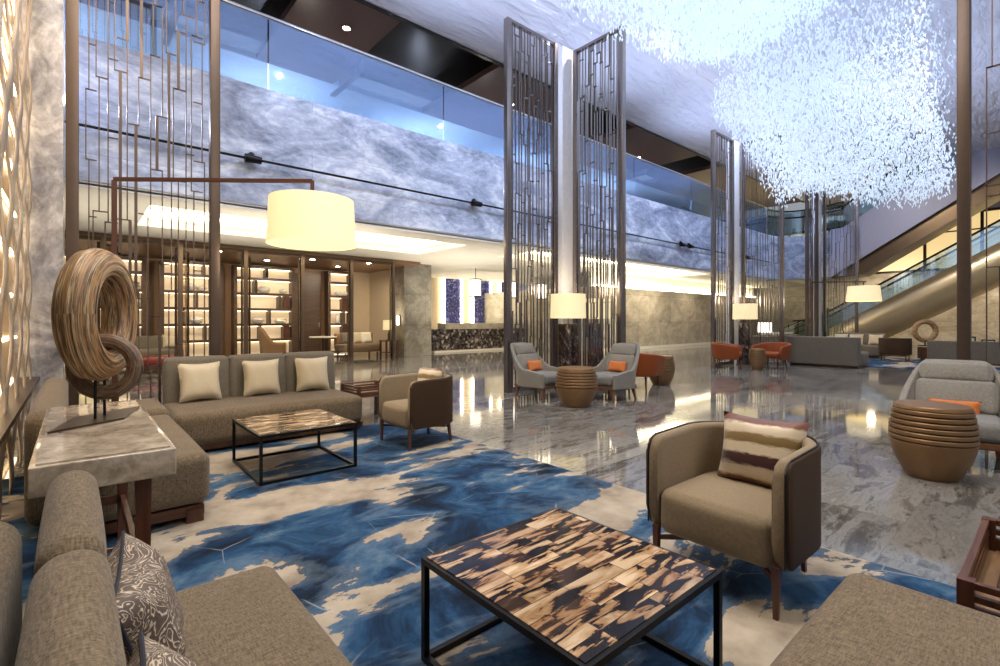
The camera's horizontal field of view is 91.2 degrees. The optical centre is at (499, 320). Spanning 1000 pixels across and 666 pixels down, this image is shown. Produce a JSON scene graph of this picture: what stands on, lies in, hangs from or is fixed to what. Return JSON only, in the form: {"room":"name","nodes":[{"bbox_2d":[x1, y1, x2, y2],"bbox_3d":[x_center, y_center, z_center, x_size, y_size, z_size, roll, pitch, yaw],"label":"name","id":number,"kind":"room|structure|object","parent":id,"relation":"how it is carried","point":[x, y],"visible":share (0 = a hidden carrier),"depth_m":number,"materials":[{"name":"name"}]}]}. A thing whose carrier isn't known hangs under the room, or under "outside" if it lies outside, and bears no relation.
{"room":"hotel lobby","nodes":[
{"label":"hotel lobby","id":0,"kind":"room"},
{"bbox_2d":[122,256,343,356],"bbox_3d":[-11.065,-0.400,14.892,15.200,3.300,0.100,0,0,-41],"label":"wall","id":1,"kind":"structure","parent":0,"point":[153,262],"depth_m":16.42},
{"bbox_2d":[295,273,320,351],"bbox_3d":[-7.111,-0.250,18.117,1.000,3.000,0.130,0,0,-41],"label":"door","id":2,"kind":"structure","parent":1,"relation":"in","point":[312,281],"depth_m":18.22,"materials":[{"name":"brown wood"}]},
{"bbox_2d":[79,231,419,272],"bbox_3d":[-9.820,-1.990,13.457,15.300,0.100,3.900,0,0,-41],"label":"ceiling","id":3,"kind":"structure","parent":0,"point":[155,251],"depth_m":14.87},
{"bbox_2d":[344,270,389,353],"bbox_3d":[-4.871,-0.400,18.610,1.130,3.300,2.600,0,0,-41],"label":"wall","id":4,"kind":"structure","parent":0,"point":[371,290],"depth_m":19.41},
{"bbox_2d":[79,0,799,216],"bbox_3d":[0.333,-6.590,17.929,36.000,0.160,7.750,0,0,-41],"label":"glass railing","id":5,"kind":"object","parent":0,"point":[284,47],"depth_m":13.60,"materials":[{"name":"glass"}]},
{"bbox_2d":[163,0,648,182],"bbox_3d":[-1.747,-5.550,17.580,24.850,2.800,4.850,0,0,-41],"label":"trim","id":6,"kind":"structure","parent":5,"relation":"attached to","point":[356,70],"depth_m":12.97,"materials":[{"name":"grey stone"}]},
{"bbox_2d":[79,189,809,288],"bbox_3d":[0.599,-2.325,20.675,40.000,0.550,11.550,0,0,-41],"label":"ceiling","id":7,"kind":"structure","parent":0,"point":[449,258],"depth_m":13.93,"materials":[{"name":"white paint"}]},
{"bbox_2d":[144,209,437,245],"bbox_3d":[-4.333,-2.350,11.862,6.910,0.100,2.310,0,0,-41],"label":"light","id":8,"kind":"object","parent":7,"relation":"attached to","point":[153,212],"depth_m":11.80,"materials":[{"name":"white"}]},
{"bbox_2d":[469,268,481,296],"bbox_3d":[-0.953,-1.495,19.030,0.480,1.110,0.480,0,0,-41],"label":"pendant lantern","id":9,"kind":"object","parent":7,"relation":"hanging from","point":[475,284],"visible":1,"depth_m":18.85,"materials":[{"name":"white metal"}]},
{"bbox_2d":[526,251,680,270],"bbox_3d":[4.543,-2.350,18.569,10.710,0.100,1.610,0,0,-41],"label":"trim","id":10,"kind":"structure","parent":7,"relation":"attached to","point":[535,252],"depth_m":20.63,"materials":[{"name":"white"}]},
{"bbox_2d":[79,34,845,278],"bbox_3d":[2.640,-3.100,12.824,32.794,2.100,3.026,0,0,-41],"label":"wall","id":11,"kind":"structure","parent":0,"point":[277,127],"depth_m":9.69,"materials":[{"name":"stone"}]},
{"bbox_2d":[79,123,769,262],"bbox_3d":[1.117,-2.837,13.210,31.000,0.220,0.239,0,0,-41],"label":"rail","id":12,"kind":"object","parent":11,"relation":"attached to","point":[250,157],"visible":0.78,"depth_m":9.20,"materials":[{"name":"black metal"}]},
{"bbox_2d":[79,180,773,280],"bbox_3d":[1.349,-2.005,13.706,32.000,0.090,0.200,0,0,-41],"label":"trim","id":13,"kind":"structure","parent":11,"relation":"attached to","point":[83,184],"depth_m":10.11,"materials":[{"name":"white paint"}]},
{"bbox_2d":[220,0,766,207],"bbox_3d":[1.036,-4.804,13.303,31.000,1.348,0.070,0,0,-41],"label":"glass railing","id":14,"kind":"object","parent":11,"relation":"on","point":[229,2],"visible":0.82,"depth_m":10.36,"materials":[{"name":"glass"}]},
{"bbox_2d":[768,201,843,218],"bbox_3d":[14.481,-4.787,23.287,3.070,1.235,1.190,0,0,32],"label":"glass railing","id":15,"kind":"object","parent":11,"relation":"on","point":[841,201],"visible":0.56,"depth_m":23.77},
{"bbox_2d":[828,147,999,280],"bbox_3d":[18.075,-5.836,20.230,1.820,7.811,7.332,0,0,-41],"label":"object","id":16,"kind":"structure","parent":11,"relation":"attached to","point":[886,235],"depth_m":20.38,"materials":[{"name":"purple paint"}]},
{"bbox_2d":[431,277,498,328],"bbox_3d":[-3.023,-0.400,23.324,8.000,3.300,0.100,0,0,-41],"label":"wall","id":17,"kind":"structure","parent":0,"point":[436,283],"depth_m":23.43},
{"bbox_2d":[443,278,462,322],"bbox_3d":[-2.288,-0.950,23.774,1.120,2.500,0.135,0,0,-41],"label":"art panel","id":18,"kind":"object","parent":17,"relation":"attached to","point":[452,288],"visible":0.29,"depth_m":23.78,"materials":[{"name":"blue tile"}]},
{"bbox_2d":[471,281,491,322],"bbox_3d":[-0.928,-0.950,24.953,1.270,2.500,0.135,0,0,-41],"label":"art panel","id":19,"kind":"object","parent":17,"relation":"attached to","point":[477,303],"visible":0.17,"depth_m":24.92,"materials":[{"name":"blue tile"}]},
{"bbox_2d":[2,345,999,586],"bbox_3d":[6.644,1.300,13.706,46.000,0.100,30.000,0,0,-41],"label":"floor","id":20,"kind":"structure","parent":0,"point":[872,510],"depth_m":5.86,"materials":[{"name":"stone"}]},
{"bbox_2d":[0,0,39,520],"bbox_3d":[-3.761,-2.570,3.694,0.260,7.600,4.290,0,0,-41],"label":"wall panel","id":21,"kind":"object","parent":20,"relation":"on","point":[15,392],"visible":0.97,"depth_m":4.05,"materials":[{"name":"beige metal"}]},
{"bbox_2d":[11,0,64,437],"bbox_3d":[-5.658,-2.650,5.683,0.900,7.800,1.200,0,0,-41],"label":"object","id":22,"kind":"structure","parent":20,"relation":"on","point":[47,24],"depth_m":5.42,"materials":[{"name":"stone"}]},
{"bbox_2d":[100,256,145,335],"bbox_3d":[-11.539,-0.311,13.951,2.350,3.122,0.360,0,0,-41],"label":"bookcase","id":23,"kind":"object","parent":20,"relation":"on","point":[141,261],"visible":0.17,"depth_m":14.56,"materials":[{"name":"beige"}]},
{"bbox_2d":[65,0,219,405],"bbox_3d":[-3.773,-2.600,5.266,1.340,7.700,0.110,0,0,-41],"label":"lattice screen","id":24,"kind":"object","parent":20,"relation":"on","point":[71,6],"visible":0.59,"depth_m":5.25,"materials":[{"name":"brown metal"}]},
{"bbox_2d":[134,336,183,356],"bbox_3d":[-10.151,0.840,13.991,1.830,0.820,0.820,0,0,-41],"label":"lounge sofa","id":25,"kind":"object","parent":20,"relation":"on","point":[153,340],"visible":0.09,"depth_m":14.12,"materials":[{"name":"brown fabric"}]},
{"bbox_2d":[162,334,177,347],"bbox_3d":[-9.778,0.596,14.553,0.421,0.408,0.188,0,0,-41],"label":"cushion","id":26,"kind":"object","parent":25,"relation":"on","point":[165,337],"visible":0.71,"depth_m":14.48,"materials":[{"name":"beige fabric"}]},
{"bbox_2d":[142,355,177,369],"bbox_3d":[-8.275,1.035,11.752,0.940,0.430,0.640,0,0,-41],"label":"leather ottoman","id":27,"kind":"object","parent":20,"relation":"on","point":[153,359],"visible":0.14,"depth_m":11.50,"materials":[{"name":"red leather"}]},
{"bbox_2d":[159,259,223,356],"bbox_3d":[-9.745,-0.311,15.507,1.700,3.122,0.360,0,0,-41],"label":"bookcase","id":28,"kind":"object","parent":20,"relation":"on","point":[165,270],"visible":0.44,"depth_m":15.60,"materials":[{"name":"beige"}]},
{"bbox_2d":[111,177,355,401],"bbox_3d":[-2.760,-0.102,5.109,2.536,2.703,0.860,0,0,6],"label":"lamp","id":29,"kind":"object","parent":20,"relation":"on","point":[312,220],"visible":0.96,"depth_m":4.75,"materials":[{"name":"fabric"}]},
{"bbox_2d":[79,235,394,360],"bbox_3d":[-7.049,-0.350,13.624,9.306,3.200,0.800,0,0,-41],"label":"wooden frame","id":30,"kind":"structure","parent":20,"relation":"on","point":[244,252],"depth_m":13.50,"materials":[{"name":"brown wood"}]},
{"bbox_2d":[231,264,294,354],"bbox_3d":[-8.140,-0.311,16.900,1.950,3.122,0.360,0,0,-41],"label":"bookcase","id":31,"kind":"object","parent":20,"relation":"on","point":[272,305],"visible":0.78,"depth_m":17.00,"materials":[{"name":"beige"}]},
{"bbox_2d":[257,327,285,353],"bbox_3d":[-7.067,0.726,15.197,0.804,1.051,0.840,0,0,-21],"label":"armchair","id":32,"kind":"object","parent":20,"relation":"on","point":[267,345],"visible":0.89,"depth_m":14.81,"materials":[{"name":"fabric"}]},
{"bbox_2d":[324,271,346,352],"bbox_3d":[-6.138,-0.311,18.636,0.950,3.122,0.360,0,0,-41],"label":"bookcase","id":33,"kind":"object","parent":20,"relation":"on","point":[334,281],"visible":0.51,"depth_m":18.61,"materials":[{"name":"beige"}]},
{"bbox_2d":[334,333,379,357],"bbox_3d":[-5.025,0.830,17.315,1.430,0.840,0.875,0,0,-41],"label":"lounge sofa","id":34,"kind":"object","parent":20,"relation":"on","point":[368,347],"visible":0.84,"depth_m":17.07,"materials":[{"name":"beige leather"}]},
{"bbox_2d":[341,380,378,414],"bbox_3d":[-1.678,1.020,6.223,0.500,0.460,0.500,0,0,-41],"label":"tray table","id":35,"kind":"object","parent":20,"relation":"on","point":[365,391],"visible":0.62,"depth_m":6.12,"materials":[{"name":"brown wood"}]},
{"bbox_2d":[353,390,377,397],"bbox_3d":[-1.678,0.920,6.223,0.480,0.020,0.480,0,0,-41],"label":"tray","id":36,"kind":"object","parent":35,"relation":"on","point":[374,394],"depth_m":5.98,"materials":[{"name":"brown wood"}]},
{"bbox_2d":[379,340,398,356],"bbox_3d":[-3.887,0.960,17.147,0.500,0.580,0.500,0,0,-41],"label":"side table","id":37,"kind":"object","parent":20,"relation":"on","point":[385,341],"visible":0.75,"depth_m":17.10,"materials":[{"name":"brown wood"}]},
{"bbox_2d":[395,264,430,356],"bbox_3d":[-3.230,-0.400,17.916,1.120,3.300,0.900,0,0,-41],"label":"column stone","id":38,"kind":"structure","parent":20,"relation":"on","point":[412,283],"depth_m":17.52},
{"bbox_2d":[1,422,955,665],"bbox_3d":[0.153,1.244,1.655,3.800,0.012,8.600,0,0,-41],"label":"area rug","id":39,"kind":"object","parent":20,"relation":"on","point":[350,544],"visible":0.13,"depth_m":2.74,"materials":[{"name":"carpet"}]},
{"bbox_2d":[27,400,175,552],"bbox_3d":[-1.747,0.842,2.139,0.385,0.792,1.360,0,0,-41],"label":"console table","id":40,"kind":"object","parent":39,"relation":"on","point":[135,448],"visible":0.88,"depth_m":1.78,"materials":[{"name":"stone"}]},
{"bbox_2d":[47,248,143,433],"bbox_3d":[-1.810,0.058,2.231,0.298,0.776,0.600,0,0,-19],"label":"ring sculpture","id":41,"kind":"object","parent":40,"relation":"on","point":[88,355],"visible":1,"depth_m":2.14,"materials":[{"name":"brown wood"}]},
{"bbox_2d":[24,377,209,534],"bbox_3d":[-2.955,0.871,3.735,0.871,0.734,2.595,0,0,-41],"label":"sofa","id":42,"kind":"object","parent":39,"relation":"on","point":[181,494],"visible":0.3,"depth_m":2.95,"materials":[{"name":"brown fabric"}]},
{"bbox_2d":[0,470,352,665],"bbox_3d":[-0.270,0.840,0.457,0.872,0.796,2.948,0,0,-41],"label":"sofa","id":43,"kind":"object","parent":39,"relation":"on","point":[252,617],"visible":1,"depth_m":1.15,"materials":[{"name":"brown fabric"}]},
{"bbox_2d":[14,549,126,665],"bbox_3d":[-0.417,0.678,0.473,0.132,0.472,1.372,0,0,-41],"label":"cushion","id":44,"kind":"object","parent":43,"relation":"on","point":[71,617],"depth_m":0.75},
{"bbox_2d":[34,470,106,575],"bbox_3d":[-1.088,0.678,1.247,0.127,0.472,0.682,0,0,-41],"label":"cushion","id":45,"kind":"object","parent":43,"relation":"on","point":[72,519],"depth_m":1.13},
{"bbox_2d":[107,530,185,663],"bbox_3d":[-0.859,0.706,1.167,0.182,0.286,0.425,0,0,-35],"label":"cushion","id":46,"kind":"object","parent":43,"relation":"on","point":[147,601],"visible":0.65,"depth_m":1.10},
{"bbox_2d":[127,631,197,665],"bbox_3d":[-0.491,0.706,0.743,0.181,0.286,0.426,0,0,-36],"label":"cushion","id":47,"kind":"object","parent":43,"relation":"on","point":[147,651],"visible":1,"depth_m":0.85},
{"bbox_2d":[162,351,362,449],"bbox_3d":[-2.566,0.808,5.383,1.858,0.859,1.055,0,0,-41],"label":"sofa","id":48,"kind":"object","parent":39,"relation":"on","point":[208,422],"visible":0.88,"depth_m":5.19,"materials":[{"name":"brown fabric"}]},
{"bbox_2d":[177,361,221,402],"bbox_3d":[-3.163,0.637,5.168,0.190,0.400,0.400,0,0,45],"label":"cushion","id":49,"kind":"object","parent":48,"relation":"on","point":[197,381],"visible":1,"depth_m":5.11,"materials":[{"name":"beige fabric"}]},
{"bbox_2d":[241,358,280,396],"bbox_3d":[-2.707,0.637,5.562,0.400,0.400,0.190,0,0,-41],"label":"cushion","id":50,"kind":"object","parent":48,"relation":"on","point":[260,377],"visible":1,"depth_m":5.50,"materials":[{"name":"beige fabric"}]},
{"bbox_2d":[294,356,329,391],"bbox_3d":[-2.275,0.637,5.938,0.400,0.400,0.190,0,0,-38],"label":"cushion","id":51,"kind":"object","parent":48,"relation":"on","point":[311,372],"visible":1,"depth_m":5.87,"materials":[{"name":"beige fabric"}]},
{"bbox_2d":[232,409,356,485],"bbox_3d":[-1.787,1.049,4.242,0.770,0.378,0.850,0,0,-41],"label":"coffee table","id":52,"kind":"object","parent":39,"relation":"on","point":[262,427],"visible":1,"depth_m":4.15,"materials":[{"name":"wood"}]},
{"bbox_2d":[378,372,452,450],"bbox_3d":[-0.835,0.900,5.074,0.619,0.680,0.664,0,0,-41],"label":"armchair","id":53,"kind":"object","parent":39,"relation":"on","point":[405,402],"visible":0.91,"depth_m":4.87,"materials":[{"name":"brown fabric"}]},
{"bbox_2d":[417,366,442,380],"bbox_3d":[-0.764,0.664,5.269,0.169,0.333,0.400,0,0,-43],"label":"cushion","id":54,"kind":"object","parent":53,"relation":"on","point":[424,373],"visible":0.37,"depth_m":5.21,"materials":[{"name":"fabric"}]},
{"bbox_2d":[421,507,722,665],"bbox_3d":[0.240,1.049,1.741,0.735,0.378,0.765,0,0,-41],"label":"coffee table","id":55,"kind":"object","parent":39,"relation":"on","point":[583,590],"visible":1,"depth_m":1.67,"materials":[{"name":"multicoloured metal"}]},
{"bbox_2d":[646,421,820,620],"bbox_3d":[1.182,0.900,2.428,0.619,0.680,0.664,0,0,-40],"label":"armchair","id":56,"kind":"object","parent":39,"relation":"on","point":[780,525],"visible":0.88,"depth_m":2.23,"materials":[{"name":"fabric"}]},
{"bbox_2d":[717,411,809,487],"bbox_3d":[1.332,0.671,2.506,0.192,0.357,0.420,0,0,-41],"label":"cushion","id":57,"kind":"object","parent":56,"relation":"on","point":[752,447],"visible":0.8,"depth_m":2.46,"materials":[{"name":"fabric"}]},
{"bbox_2d":[770,573,999,665],"bbox_3d":[1.133,1.016,0.983,0.876,0.443,0.956,0,0,-41],"label":"ottoman","id":58,"kind":"object","parent":39,"relation":"on","point":[866,620],"visible":1,"depth_m":1.26,"materials":[{"name":"beige fabric"}]},
{"bbox_2d":[956,516,999,616],"bbox_3d":[1.881,1.022,1.539,0.740,0.455,0.580,0,0,-41],"label":"tray table","id":59,"kind":"object","parent":39,"relation":"on","point":[977,580],"visible":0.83,"depth_m":1.68,"materials":[{"name":"brown wood"}]},
{"bbox_2d":[976,550,999,612],"bbox_3d":[1.881,0.925,1.539,0.720,0.020,0.560,0,0,-41],"label":"tray","id":60,"kind":"object","parent":59,"relation":"on","point":[989,573],"depth_m":1.78,"materials":[{"name":"brown wood"}]},
{"bbox_2d":[431,323,525,352],"bbox_3d":[-0.844,0.670,20.965,5.100,1.160,0.680,0,0,-41],"label":"reception desk","id":61,"kind":"object","parent":20,"relation":"on","point":[449,337],"visible":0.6,"depth_m":20.31,"materials":[{"name":"stone"}]},
{"bbox_2d":[504,16,557,392],"bbox_3d":[0.588,-2.025,8.982,1.300,6.550,0.110,0,0,-41],"label":"lattice screen","id":62,"kind":"object","parent":20,"relation":"on","point":[509,22],"visible":0.88,"depth_m":8.92,"materials":[{"name":"metal"}]},
{"bbox_2d":[510,342,557,400],"bbox_3d":[0.604,0.811,8.102,0.843,0.885,0.775,0,0,41],"label":"lounge armchair","id":63,"kind":"object","parent":20,"relation":"on","point":[544,379],"visible":0.9,"depth_m":7.93,"materials":[{"name":"grey fabric"}]},
{"bbox_2d":[527,360,541,370],"bbox_3d":[0.578,0.739,8.126,0.129,0.173,0.360,0,0,41],"label":"lumbar cushion","id":64,"kind":"object","parent":63,"relation":"on","point":[532,365],"visible":0.96,"depth_m":8.04,"materials":[{"name":"orange fabric"}]},
{"bbox_2d":[535,370,556,384],"bbox_3d":[0.684,0.925,8.033,0.631,0.194,0.591,0,0,41],"label":"seat cushion","id":65,"kind":"object","parent":63,"relation":"on","point":[549,375],"depth_m":7.76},
{"bbox_2d":[558,45,572,323],"bbox_3d":[1.242,-2.050,9.709,0.340,6.600,0.300,0,0,-41],"label":"column","id":66,"kind":"structure","parent":20,"relation":"on","point":[565,55],"depth_m":9.59,"materials":[{"name":"stone"}]},
{"bbox_2d":[550,293,585,388],"bbox_3d":[1.246,0.380,8.971,0.650,1.740,0.650,0,0,-41],"label":"floor lamp","id":67,"kind":"object","parent":20,"relation":"on","point":[563,305],"visible":0.84,"depth_m":8.81,"materials":[{"name":"fabric"}]},
{"bbox_2d":[555,366,597,407],"bbox_3d":[1.120,0.965,7.194,0.614,0.570,0.614,0,0,-8],"label":"table","id":68,"kind":"object","parent":20,"relation":"on","point":[576,386],"visible":1,"depth_m":6.96,"materials":[{"name":"brown wood"}]},
{"bbox_2d":[581,298,609,366],"bbox_3d":[2.121,0.380,10.908,0.650,1.740,0.650,0,0,-41],"label":"floor lamp","id":69,"kind":"object","parent":20,"relation":"on","point":[591,298],"visible":0.32,"depth_m":10.76,"materials":[{"name":"beige"}]},
{"bbox_2d":[573,25,625,390],"bbox_3d":[1.845,-2.025,9.212,0.110,6.550,1.160,0,0,-41],"label":"lattice screen","id":70,"kind":"object","parent":20,"relation":"on","point":[580,104],"visible":0.83,"depth_m":9.16,"materials":[{"name":"metal"}]},
{"bbox_2d":[594,343,639,402],"bbox_3d":[1.835,0.811,7.936,0.843,0.885,0.775,0,0,-37],"label":"lounge armchair","id":71,"kind":"object","parent":20,"relation":"on","point":[612,381],"visible":0.82,"depth_m":7.81,"materials":[{"name":"grey fabric"}]},
{"bbox_2d":[595,371,619,386],"bbox_3d":[1.750,0.925,7.872,0.631,0.194,0.591,0,0,-37],"label":"seat cushion","id":72,"kind":"object","parent":71,"relation":"on","point":[604,378],"depth_m":7.61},
{"bbox_2d":[608,360,626,371],"bbox_3d":[1.906,0.739,7.966,0.129,0.173,0.360,0,0,-37],"label":"lumbar cushion","id":73,"kind":"object","parent":71,"relation":"on","point":[613,365],"visible":1,"depth_m":7.91,"materials":[{"name":"orange fabric"}]},
{"bbox_2d":[636,353,664,390],"bbox_3d":[2.546,0.902,9.078,0.837,0.701,0.722,0,0,37],"label":"armchair","id":74,"kind":"object","parent":20,"relation":"on","point":[649,365],"visible":0.48,"depth_m":8.72,"materials":[{"name":"fabric"}]},
{"bbox_2d":[649,355,674,385],"bbox_3d":[3.165,0.965,9.629,0.532,0.570,0.532,0,0,20],"label":"table","id":75,"kind":"object","parent":20,"relation":"on","point":[665,379],"visible":0.41,"depth_m":9.43,"materials":[{"name":"brown wood"}]},
{"bbox_2d":[711,129,733,365],"bbox_3d":[6.359,-2.025,13.989,1.240,6.550,0.110,0,0,-41],"label":"lattice screen","id":76,"kind":"object","parent":20,"relation":"on","point":[714,132],"visible":0.98,"depth_m":13.95,"materials":[{"name":"metal"}]},
{"bbox_2d":[711,342,741,369],"bbox_3d":[6.020,0.902,13.028,0.722,0.701,0.837,0,0,31],"label":"armchair","id":77,"kind":"object","parent":20,"relation":"on","point":[726,351],"visible":1,"depth_m":12.71,"materials":[{"name":"orange leather"}]},
{"bbox_2d":[725,140,739,362],"bbox_3d":[6.983,-2.050,14.689,0.340,6.600,0.300,0,0,-41],"label":"column","id":78,"kind":"structure","parent":20,"relation":"on","point":[736,150],"depth_m":14.60,"materials":[{"name":"stone"}]},
{"bbox_2d":[732,303,757,365],"bbox_3d":[6.989,0.380,13.979,0.650,1.740,0.650,0,0,-41],"label":"floor lamp","id":79,"kind":"object","parent":20,"relation":"on","point":[745,310],"visible":0.91,"depth_m":13.83,"materials":[{"name":"beige"}]},
{"bbox_2d":[748,348,765,369],"bbox_3d":[6.558,0.979,12.493,0.401,0.542,0.401,0,0,-43],"label":"table","id":80,"kind":"object","parent":20,"relation":"on","point":[757,357],"visible":1,"depth_m":12.35,"materials":[{"name":"brown wood"}]},
{"bbox_2d":[741,133,783,365],"bbox_3d":[7.586,-2.025,14.192,0.110,6.550,1.160,0,0,-41],"label":"lattice screen","id":81,"kind":"object","parent":20,"relation":"on","point":[780,217],"visible":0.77,"depth_m":14.09,"materials":[{"name":"metal"}]},
{"bbox_2d":[751,342,791,369],"bbox_3d":[7.194,0.902,12.917,0.722,0.701,0.837,0,0,-33],"label":"armchair","id":82,"kind":"object","parent":20,"relation":"on","point":[774,350],"visible":0.72,"depth_m":12.81,"materials":[{"name":"orange leather"}]},
{"bbox_2d":[753,334,798,344],"bbox_3d":[10.315,0.880,18.479,3.300,0.720,0.700,0,0,-41],"label":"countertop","id":83,"kind":"structure","parent":20,"relation":"on","point":[785,336],"depth_m":17.55,"materials":[{"name":"stone"}]},
{"bbox_2d":[805,184,818,336],"bbox_3d":[12.055,-2.025,18.929,1.220,6.550,0.110,0,0,-41],"label":"lattice screen","id":84,"kind":"object","parent":20,"relation":"on","point":[816,199],"visible":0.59,"depth_m":18.86,"materials":[{"name":"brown metal"}]},
{"bbox_2d":[813,189,821,336],"bbox_3d":[12.701,-2.050,19.649,0.340,6.600,0.300,0,0,-41],"label":"column","id":85,"kind":"structure","parent":20,"relation":"on","point":[820,201],"depth_m":19.58,"materials":[{"name":"stone"}]},
{"bbox_2d":[787,336,868,368],"bbox_3d":[9.134,0.840,13.682,1.030,0.820,1.720,0,0,-41],"label":"sofa","id":86,"kind":"object","parent":20,"relation":"on","point":[838,352],"visible":0.96,"depth_m":13.25,"materials":[{"name":"grey fabric"}]},
{"bbox_2d":[823,182,858,336],"bbox_3d":[13.304,-2.025,19.153,0.110,6.550,1.160,0,0,-41],"label":"lattice screen","id":87,"kind":"object","parent":20,"relation":"on","point":[824,192],"visible":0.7,"depth_m":19.14,"materials":[{"name":"metal"}]},
{"bbox_2d":[811,281,881,335],"bbox_3d":[11.000,-0.015,15.797,2.149,2.530,0.940,0,0,19],"label":"lamp","id":88,"kind":"object","parent":20,"relation":"on","point":[862,293],"visible":0.98,"depth_m":15.35,"materials":[{"name":"fabric"}]},
{"bbox_2d":[793,219,999,337],"bbox_3d":[19.403,-2.081,21.385,1.860,8.840,11.526,0,0,-41],"label":"escalator","id":89,"kind":"object","parent":20,"relation":"on","point":[935,295],"visible":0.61,"depth_m":21.35,"materials":[{"name":"gold metal"}]},
{"bbox_2d":[915,345,926,359],"bbox_3d":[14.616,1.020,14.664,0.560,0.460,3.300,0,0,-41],"label":"sideboard","id":90,"kind":"object","parent":20,"relation":"on","point":[921,350],"visible":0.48,"depth_m":15.62,"materials":[{"name":"brown wood"}]},
{"bbox_2d":[912,319,938,345],"bbox_3d":[13.635,0.367,15.719,0.750,0.845,0.160,0,0,9],"label":"ring sculpture","id":91,"kind":"object","parent":90,"relation":"on","point":[935,330],"visible":0.97,"depth_m":15.67,"materials":[{"name":"brown wood"}]},
{"bbox_2d":[866,358,999,372],"bbox_3d":[12.664,1.244,13.633,4.300,0.012,6.200,0,0,-41],"label":"area rug","id":92,"kind":"object","parent":20,"relation":"on","point":[899,363],"visible":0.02,"depth_m":14.27,"materials":[{"name":"carpet"}]},
{"bbox_2d":[833,333,886,358],"bbox_3d":[12.285,0.823,16.878,0.860,0.830,1.520,0,0,-41],"label":"sofa","id":93,"kind":"object","parent":92,"relation":"on","point":[872,350],"visible":0.31,"depth_m":16.38,"materials":[{"name":"grey fabric"}]},
{"bbox_2d":[868,334,883,344],"bbox_3d":[12.730,0.636,16.603,0.181,0.369,0.420,0,0,-41],"label":"cushion","id":94,"kind":"object","parent":93,"relation":"on","point":[873,339],"visible":0.8,"depth_m":16.59,"materials":[{"name":"beige fabric"}]},
{"bbox_2d":[878,338,911,361],"bbox_3d":[12.226,0.878,15.166,0.811,0.723,0.688,0,0,39],"label":"armchair","id":95,"kind":"object","parent":92,"relation":"on","point":[902,347],"visible":1,"depth_m":14.91,"materials":[{"name":"brown leather"}]},
{"bbox_2d":[927,340,999,365],"bbox_3d":[13.943,0.908,14.014,1.030,0.660,2.520,0,0,-41],"label":"sofa","id":96,"kind":"object","parent":92,"relation":"on","point":[936,349],"visible":0.65,"depth_m":14.13,"materials":[{"name":"grey fabric"}]},
{"bbox_2d":[888,400,979,482],"bbox_3d":[3.469,0.959,3.936,0.557,0.581,0.557,0,0,-27],"label":"table","id":97,"kind":"object","parent":20,"relation":"on","point":[935,441],"visible":1,"depth_m":3.75,"materials":[{"name":"wood"}]},
{"bbox_2d":[899,359,999,458],"bbox_3d":[4.172,0.816,4.484,0.822,0.876,0.877,0,0,42],"label":"lounge armchair","id":98,"kind":"object","parent":20,"relation":"on","point":[945,379],"visible":0.47,"depth_m":4.57,"materials":[{"name":"grey fabric"}]},
{"bbox_2d":[929,398,981,414],"bbox_3d":[4.181,0.814,4.504,0.360,0.173,0.129,0,0,42],"label":"lumbar cushion","id":99,"kind":"object","parent":98,"relation":"on","point":[975,405],"visible":0.28,"depth_m":4.43,"materials":[{"name":"orange fabric"}]},
{"bbox_2d":[976,414,999,443],"bbox_3d":[4.098,0.928,4.402,0.626,0.192,0.656,0,0,42],"label":"seat cushion","id":100,"kind":"object","parent":98,"relation":"on","point":[989,424],"depth_m":4.06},
{"bbox_2d":[957,0,999,364],"bbox_3d":[5.481,-2.600,5.020,0.121,7.700,1.170,0,0,-41],"label":"lattice screen","id":101,"kind":"object","parent":20,"relation":"on","point":[964,7],"visible":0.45,"depth_m":5.38,"materials":[{"name":"brown metal"}]},
{"bbox_2d":[154,0,999,209],"bbox_3d":[8.757,-6.850,11.270,46.000,0.800,21.450,0,0,-41],"label":"ceiling","id":102,"kind":"structure","parent":0,"point":[672,103],"depth_m":12.53,"materials":[{"name":"white paint"}]},
{"bbox_2d":[535,0,956,209],"bbox_3d":[5.023,-4.467,8.753,11.092,4.025,3.499,0,0,-41],"label":"chandelier","id":103,"kind":"object","parent":102,"relation":"hanging from","point":[742,11],"visible":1,"depth_m":9.84,"materials":[{"name":"white"}]},
{"bbox_2d":[485,286,758,350],"bbox_3d":[7.551,-0.080,27.731,16.050,2.660,7.200,0,0,-41],"label":"stone wall","id":104,"kind":"structure","parent":0,"point":[653,317],"depth_m":23.23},
{"bbox_2d":[603,341,725,351],"bbox_3d":[9.948,1.190,25.005,16.000,0.120,0.040,0,0,-41],"label":"baseboard","id":105,"kind":"structure","parent":104,"relation":"attached to","point":[705,343],"depth_m":23.63,"materials":[{"name":"white paint"}]},
{"bbox_2d":[594,284,755,297],"bbox_3d":[9.830,-1.470,25.141,15.800,0.050,0.120,0,0,-41],"label":"trim","id":106,"kind":"structure","parent":104,"relation":"attached to","point":[594,284],"depth_m":23.48,"materials":[{"name":"white"}]},
{"bbox_2d":[588,271,751,297],"bbox_3d":[9.699,-1.750,25.292,16.000,0.700,0.100,0,0,-41],"label":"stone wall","id":107,"kind":"structure","parent":0,"point":[631,280],"depth_m":23.78,"materials":[{"name":"white paint"}]},
{"bbox_2d":[740,201,999,234],"bbox_3d":[22.307,-5.950,24.645,0.200,1.200,30.000,0,0,-41],"label":"wall","id":108,"kind":"structure","parent":0,"point":[796,224],"depth_m":29.37,"materials":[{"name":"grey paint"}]},
{"bbox_2d":[753,270,998,344],"bbox_3d":[22.307,-0.650,24.645,0.200,3.800,30.000,0,0,-41],"label":"wall","id":109,"kind":"structure","parent":0,"point":[794,297],"depth_m":26.27,"materials":[{"name":"beige stone"}]},
{"bbox_2d":[772,207,999,273],"bbox_3d":[22.262,-3.950,24.606,0.220,2.820,30.000,0,0,-41],"label":"window","id":110,"kind":"structure","parent":109,"relation":"in","point":[948,238],"depth_m":24.55,"materials":[{"name":"beige"}]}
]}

